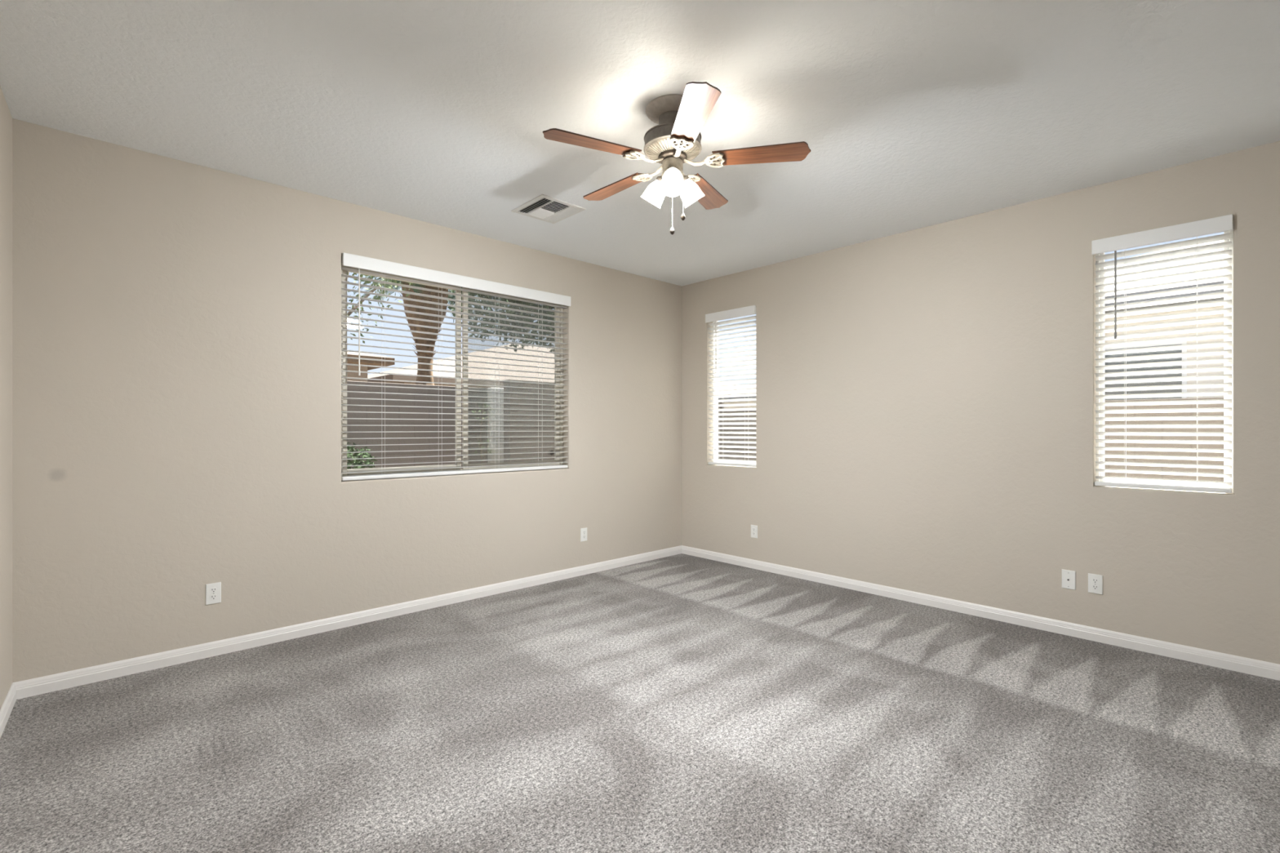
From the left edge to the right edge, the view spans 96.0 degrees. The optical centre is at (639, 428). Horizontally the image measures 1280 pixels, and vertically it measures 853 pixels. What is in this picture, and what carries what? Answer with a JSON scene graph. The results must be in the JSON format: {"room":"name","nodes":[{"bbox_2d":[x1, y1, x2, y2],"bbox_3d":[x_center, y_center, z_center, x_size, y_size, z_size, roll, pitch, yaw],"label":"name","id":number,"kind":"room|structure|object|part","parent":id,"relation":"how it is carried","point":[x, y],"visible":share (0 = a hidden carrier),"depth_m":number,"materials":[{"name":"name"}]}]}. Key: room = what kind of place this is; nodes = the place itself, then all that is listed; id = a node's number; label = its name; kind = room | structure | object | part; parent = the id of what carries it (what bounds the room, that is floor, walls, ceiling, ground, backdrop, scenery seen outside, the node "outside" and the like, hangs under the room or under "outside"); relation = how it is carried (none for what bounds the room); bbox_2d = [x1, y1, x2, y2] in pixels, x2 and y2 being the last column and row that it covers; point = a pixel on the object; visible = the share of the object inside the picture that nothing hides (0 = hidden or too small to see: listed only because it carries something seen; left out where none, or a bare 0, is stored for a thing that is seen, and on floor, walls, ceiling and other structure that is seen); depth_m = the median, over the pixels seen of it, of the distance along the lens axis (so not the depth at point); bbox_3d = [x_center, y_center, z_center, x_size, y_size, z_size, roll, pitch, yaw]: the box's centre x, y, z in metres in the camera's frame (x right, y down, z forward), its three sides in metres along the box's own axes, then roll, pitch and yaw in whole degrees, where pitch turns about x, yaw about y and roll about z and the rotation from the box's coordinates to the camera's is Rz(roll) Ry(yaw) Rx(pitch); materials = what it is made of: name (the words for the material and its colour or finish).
{"room":"empty bedroom","nodes":[
{"label":"empty bedroom","id":0,"kind":"room"},
{"bbox_2d":[0,85,12,709],"bbox_3d":[-0.888,-0.093,0.266,0.160,2.780,6.414,0,0,-42],"label":"wall","id":1,"kind":"structure","parent":0,"point":[6,118],"depth_m":2.56,"materials":[{"name":"beige paint"}]},
{"bbox_2d":[0,683,16,738],"bbox_3d":[-0.825,1.238,0.325,0.014,0.079,6.409,0,0,-42],"label":"baseboard","id":2,"kind":"structure","parent":1,"relation":"attached to","point":[10,700],"depth_m":2.54,"materials":[{"name":"white paint"}]},
{"bbox_2d":[12,118,681,682],"bbox_3d":[-1.391,-0.093,4.307,5.176,2.780,0.160,0,0,-43],"label":"wall","id":3,"kind":"structure","parent":0,"point":[176,324],"depth_m":3.31,"materials":[{"name":"beige paint"}]},
{"bbox_2d":[205,582,221,604],"bbox_3d":[-2.397,0.927,3.240,0.070,0.115,0.009,0,0,-43],"label":"wall outlet","id":4,"kind":"object","parent":3,"relation":"attached to","point":[213,591],"visible":1,"depth_m":3.24,"materials":[{"name":"white plastic"}]},
{"bbox_2d":[209,594,217,599],"bbox_3d":[-2.396,0.947,3.238,0.034,0.029,0.002,0,0,-43],"label":"receptacle","id":5,"kind":"object","parent":4,"relation":"attached to","point":[212,597],"depth_m":3.24,"materials":[{"name":"grey plastic"}]},
{"bbox_2d":[209,587,217,593],"bbox_3d":[-2.396,0.907,3.238,0.034,0.029,0.002,0,0,-43],"label":"receptacle","id":6,"kind":"object","parent":4,"relation":"attached to","point":[212,590],"depth_m":3.24,"materials":[{"name":"grey plastic"}]},
{"bbox_2d":[12,545,681,699],"bbox_3d":[-1.260,1.238,4.311,4.660,0.079,0.014,0,0,-43],"label":"baseboard","id":7,"kind":"structure","parent":3,"relation":"attached to","point":[54,682],"depth_m":3.49,"materials":[{"name":"white paint"}]},
{"bbox_2d":[341,263,563,476],"bbox_3d":[-1.344,-0.391,4.408,1.800,1.465,0.073,0,0,-43],"label":"window","id":8,"kind":"structure","parent":3,"relation":"in","point":[558,425],"depth_m":4.39,"materials":[{"name":"beige metal"}]},
{"bbox_3d":[-1.680,-0.391,4.116,0.850,1.405,0.024,0,0,-43],"label":"sash","id":9,"kind":"part","parent":8,"relation":"part of","materials":[{"name":"glass"}]},
{"bbox_2d":[341,252,570,480],"bbox_3d":[-1.273,-0.397,4.337,1.802,1.465,0.085,0,0,-43],"label":"window blind","id":10,"kind":"object","parent":8,"relation":"attached to","point":[348,260],"visible":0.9,"depth_m":4.17,"materials":[{"name":"white plastic"}]},
{"bbox_3d":[-1.742,-0.376,3.912,0.001,1.395,0.058,0,0,-43],"label":"ladder cord","id":11,"kind":"part","parent":10,"relation":"part of","materials":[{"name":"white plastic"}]},
{"bbox_3d":[-1.451,-0.376,4.187,0.001,1.395,0.058,0,0,-43],"label":"ladder cord","id":12,"kind":"part","parent":10,"relation":"part of","materials":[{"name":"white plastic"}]},
{"bbox_3d":[-1.284,0.324,4.345,1.788,0.024,0.050,0,0,-43],"label":"rail","id":13,"kind":"part","parent":10,"relation":"part of","materials":[{"name":"white plastic"}]},
{"bbox_3d":[-0.826,-0.376,4.777,0.001,1.395,0.058,0,0,-43],"label":"ladder cord","id":14,"kind":"part","parent":10,"relation":"part of","materials":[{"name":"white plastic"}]},
{"bbox_3d":[-1.026,-0.391,4.690,0.890,1.405,0.024,0,0,-43],"label":"sash","id":15,"kind":"part","parent":8,"relation":"part of","materials":[{"name":"glass"}]},
{"bbox_2d":[580,527,586,542],"bbox_3d":[-0.489,0.927,5.043,0.070,0.115,0.009,0,0,-43],"label":"wall outlet","id":16,"kind":"object","parent":3,"relation":"attached to","point":[583,531],"visible":1,"depth_m":5.04,"materials":[{"name":"white plastic"}]},
{"bbox_2d":[0,553,1279,852],"bbox_3d":[0.861,1.352,1.808,5.016,0.150,6.566,0,0,-43],"label":"floor","id":17,"kind":"structure","parent":0,"point":[681,703],"depth_m":2.35,"materials":[{"name":"grey carpet"}]},
{"bbox_2d":[0,0,1279,286],"bbox_3d":[0.864,-1.523,1.921,5.176,0.120,6.726,0,0,-43],"label":"ceiling","id":18,"kind":"structure","parent":0,"point":[910,114],"depth_m":2.55,"materials":[{"name":"white paint"}]},
{"bbox_2d":[511,194,586,223],"bbox_3d":[-0.611,-1.456,3.843,0.344,0.014,0.372,0,0,-43],"label":"ceiling vent","id":19,"kind":"object","parent":18,"relation":"in","point":[543,207],"visible":1,"depth_m":3.83,"materials":[{"name":"white metal"}]},
{"bbox_2d":[542,81,810,235],"bbox_3d":[0.113,-1.168,2.680,1.176,0.590,1.132,0,0,-43],"label":"ceiling fan","id":20,"kind":"object","parent":18,"relation":"hanging from","point":[675,141],"visible":1,"depth_m":2.56,"materials":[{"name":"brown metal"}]},
{"bbox_3d":[-0.206,-1.223,2.469,0.434,0.006,0.130,0,9,-26],"label":"blade","id":21,"kind":"part","parent":20,"relation":"part of","materials":[{"name":"brown wood"}]},
{"bbox_3d":[-0.125,-1.223,2.926,0.130,0.006,0.434,-12,9,-43],"label":"blade","id":22,"kind":"part","parent":20,"relation":"part of","materials":[{"name":"brown wood"}]},
{"bbox_3d":[0.061,-1.094,2.696,0.104,0.126,0.119,0,0,-43],"label":"lamp shade","id":23,"kind":"part","parent":20,"relation":"part of","materials":[{"name":"white glass"}]},
{"bbox_3d":[0.145,-1.039,2.592,0.004,0.272,0.003,0,0,-43],"label":"pull chain","id":24,"kind":"part","parent":20,"relation":"part of","materials":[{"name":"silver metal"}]},
{"bbox_3d":[0.149,-1.260,2.642,0.252,0.028,0.252,0,0,-43],"label":"vent plate","id":25,"kind":"part","parent":20,"relation":"part of","materials":[{"name":"metal"}]},
{"bbox_3d":[0.144,-1.094,2.535,0.114,0.126,0.113,0,0,-43],"label":"lamp shade","id":26,"kind":"part","parent":20,"relation":"part of","materials":[{"name":"white glass"}]},
{"bbox_3d":[0.148,-1.103,2.550,0.047,0.087,0.074,0,0,20],"label":"bulb","id":27,"kind":"part","parent":20,"relation":"part of","materials":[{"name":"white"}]},
{"bbox_3d":[0.244,-1.094,2.685,0.118,0.126,0.105,0,0,-43],"label":"lamp shade","id":28,"kind":"part","parent":20,"relation":"part of","materials":[{"name":"white glass"}]},
{"bbox_3d":[0.204,-1.223,2.251,0.130,0.006,0.434,9,-1,-8],"label":"blade","id":29,"kind":"part","parent":20,"relation":"part of","materials":[{"name":"white wood"}]},
{"bbox_3d":[0.335,-1.223,2.991,0.130,0.006,0.434,-10,-5,28],"label":"blade","id":30,"kind":"part","parent":20,"relation":"part of","materials":[{"name":"brown wood"}]},
{"bbox_3d":[0.538,-1.223,2.573,0.434,0.006,0.130,0,-9,10],"label":"blade","id":31,"kind":"part","parent":20,"relation":"part of","materials":[{"name":"brown wood"}]},
{"bbox_2d":[681,141,1279,664],"bbox_3d":[2.742,-0.093,3.585,0.160,2.780,6.566,0,0,-43],"label":"wall","id":32,"kind":"structure","parent":0,"point":[926,397],"depth_m":3.88,"materials":[{"name":"beige paint"}]},
{"bbox_2d":[712,320,755,465],"bbox_3d":[0.947,-0.381,5.545,0.073,1.475,0.582,0,0,-43],"label":"window","id":33,"kind":"structure","parent":32,"relation":"in","point":[713,371],"depth_m":5.72,"materials":[{"name":"white plastic"}]},
{"bbox_2d":[705,305,755,466],"bbox_3d":[0.871,-0.387,5.478,0.085,1.475,0.584,0,0,-43],"label":"window blind","id":34,"kind":"object","parent":33,"relation":"attached to","point":[748,310],"visible":0.9,"depth_m":5.47,"materials":[{"name":"white plastic"}]},
{"bbox_3d":[0.883,0.339,5.486,0.050,0.024,0.570,0,0,-43],"label":"rail","id":35,"kind":"part","parent":34,"relation":"part of","materials":[{"name":"white plastic"}]},
{"bbox_3d":[0.994,-0.365,5.368,0.057,1.405,0.002,0,0,-43],"label":"ladder cord","id":36,"kind":"part","parent":34,"relation":"part of","materials":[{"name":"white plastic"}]},
{"bbox_2d":[751,524,757,537],"bbox_3d":[1.041,0.939,5.262,0.009,0.115,0.070,0,0,-43],"label":"wall outlet","id":37,"kind":"object","parent":32,"relation":"attached to","point":[753,528],"visible":1,"depth_m":5.26,"materials":[{"name":"white plastic"}]},
{"bbox_2d":[681,545,1279,680],"bbox_3d":[2.624,1.238,3.583,0.014,0.079,6.406,0,0,-43],"label":"baseboard","id":38,"kind":"structure","parent":32,"relation":"attached to","point":[1218,660],"depth_m":3.70,"materials":[{"name":"white paint"}]},
{"bbox_2d":[1062,568,1075,590],"bbox_3d":[2.647,0.933,3.559,0.014,0.115,0.070,0,0,-43],"label":"cable plate","id":39,"kind":"object","parent":32,"relation":"attached to","point":[1068,577],"visible":1,"depth_m":3.56,"materials":[{"name":"white plastic"}]},
{"bbox_2d":[1088,573,1102,595],"bbox_3d":[2.738,0.934,3.466,0.009,0.115,0.070,0,0,-43],"label":"wall outlet","id":40,"kind":"object","parent":32,"relation":"attached to","point":[1095,581],"visible":1,"depth_m":3.46,"materials":[{"name":"white plastic"}]},
{"bbox_2d":[1091,584,1098,590],"bbox_3d":[2.736,0.954,3.464,0.002,0.029,0.034,0,0,-43],"label":"receptacle","id":41,"kind":"object","parent":40,"relation":"attached to","point":[1094,587],"depth_m":3.46,"materials":[{"name":"grey plastic"}]},
{"bbox_2d":[1091,577,1098,583],"bbox_3d":[2.736,0.914,3.464,0.002,0.029,0.034,0,0,-43],"label":"receptacle","id":42,"kind":"object","parent":40,"relation":"attached to","point":[1094,580],"depth_m":3.46,"materials":[{"name":"grey plastic"}]},
{"bbox_2d":[1095,220,1233,493],"bbox_3d":[3.025,-0.388,3.346,0.073,1.474,0.590,0,0,-43],"label":"window","id":43,"kind":"structure","parent":32,"relation":"in","point":[1228,322],"depth_m":3.15,"materials":[{"name":"white plastic"}]},
{"bbox_2d":[1091,214,1232,493],"bbox_3d":[2.949,-0.394,3.279,0.085,1.474,0.592,0,0,-43],"label":"window blind","id":44,"kind":"object","parent":43,"relation":"attached to","point":[1220,224],"visible":1,"depth_m":3.26,"materials":[{"name":"white plastic"}]},
{"bbox_3d":[2.858,-0.373,3.395,0.057,1.404,0.002,0,0,-43],"label":"ladder cord","id":45,"kind":"part","parent":44,"relation":"part of","materials":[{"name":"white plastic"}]},
{"bbox_3d":[2.961,0.331,3.286,0.050,0.024,0.578,0,0,-43],"label":"rail","id":46,"kind":"part","parent":44,"relation":"part of","materials":[{"name":"white plastic"}]},
{"label":"outside","id":47,"kind":"structure","parent":0,"visible":0},
{"bbox_3d":[1.006,1.677,35.341,130.000,0.300,130.000,0,0,-43],"label":"ground","id":48,"kind":"structure","parent":47,"visible":0},
{"bbox_2d":[346,442,377,469],"bbox_3d":[-3.392,0.824,6.527,1.055,1.409,0.830,0,0,-43],"label":"shrub","id":49,"kind":"object","parent":48,"relation":"on","point":[356,462],"visible":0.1,"depth_m":6.62,"materials":[{"name":"green plant"}]},
{"bbox_2d":[346,349,395,382],"bbox_3d":[-17.775,-1.123,16.705,16.300,5.300,12.500,0,0,-43],"label":"house","id":50,"kind":"structure","parent":48,"relation":"on","point":[353,354],"depth_m":17.49,"materials":[{"name":"beige paint"}]},
{"bbox_2d":[346,271,415,343],"bbox_3d":[-4.112,-1.116,8.859,1.800,5.290,1.449,0,0,-43],"label":"sparse tree","id":51,"kind":"object","parent":48,"relation":"on","point":[348,313],"visible":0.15,"depth_m":8.78,"materials":[{"name":"green plant"}]},
{"bbox_2d":[346,380,487,469],"bbox_3d":[-4.838,0.469,5.988,13.210,2.115,0.170,0,0,-43],"label":"fence","id":52,"kind":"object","parent":48,"relation":"on","point":[431,442],"depth_m":7.59,"materials":[{"name":"beige concrete"}]},
{"bbox_2d":[352,273,490,385],"bbox_3d":[-4.544,-1.169,11.930,3.100,5.392,3.066,0,0,-43],"label":"palm tree","id":53,"kind":"object","parent":48,"relation":"on","point":[411,290],"visible":0.12,"depth_m":11.80,"materials":[{"name":"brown plant"}]},
{"bbox_2d":[471,398,494,463],"bbox_3d":[-2.169,0.552,7.963,0.322,1.951,0.320,0,0,-20],"label":"sapling","id":54,"kind":"object","parent":48,"relation":"on","point":[480,446],"visible":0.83,"depth_m":7.96,"materials":[{"name":"green plant"}]},
{"bbox_2d":[487,387,503,462],"bbox_3d":[-2.019,0.467,8.465,0.440,2.120,0.100,0,0,-43],"label":"pilaster","id":55,"kind":"object","parent":48,"relation":"on","point":[499,389],"visible":0.28,"depth_m":8.34,"materials":[{"name":"paint"}]},
{"bbox_2d":[447,287,554,354],"bbox_3d":[-1.912,-1.202,10.445,2.982,5.465,2.170,0,0,-43],"label":"broadleaf tree","id":56,"kind":"object","parent":48,"relation":"on","point":[471,300],"visible":0.28,"depth_m":10.11,"materials":[{"name":"green plant"}]},
{"bbox_2d":[502,379,554,462],"bbox_3d":[-0.829,0.462,7.849,2.245,2.130,0.170,0,0,-43],"label":"wall","id":57,"kind":"structure","parent":48,"relation":"on","point":[526,436],"depth_m":7.22,"materials":[{"name":"beige concrete"}]},
{"bbox_2d":[367,343,751,411],"bbox_3d":[-5.820,-1.798,36.596,27.400,6.650,22.000,0,0,-43],"label":"house","id":58,"kind":"structure","parent":48,"relation":"on","point":[397,377],"depth_m":24.82,"materials":[{"name":"beige paint"}]},
{"bbox_2d":[718,386,755,411],"bbox_3d":[10.157,-0.698,30.023,11.200,4.450,7.900,0,0,-43],"label":"house","id":59,"kind":"structure","parent":48,"relation":"on","point":[754,387],"depth_m":28.19,"materials":[{"name":"beige paint"}]},
{"bbox_2d":[718,396,1223,481],"bbox_3d":[3.717,0.621,6.950,0.170,1.813,23.020,0,0,-43],"label":"wall","id":60,"kind":"structure","parent":48,"relation":"on","point":[1212,405],"depth_m":5.53,"materials":[{"name":"concrete"}]},
{"bbox_2d":[1104,240,1223,399],"bbox_3d":[14.055,-1.173,9.150,12.200,5.400,19.200,0,0,-43],"label":"house","id":61,"kind":"structure","parent":48,"relation":"on","point":[1219,340],"depth_m":8.14,"materials":[{"name":"beige paint"}]},
{"bbox_3d":[6.968,-0.748,8.577,0.009,0.850,1.600,0,0,-43],"label":"pane","id":62,"kind":"part","parent":61,"relation":"part of","materials":[{"name":"grey"}]}
]}

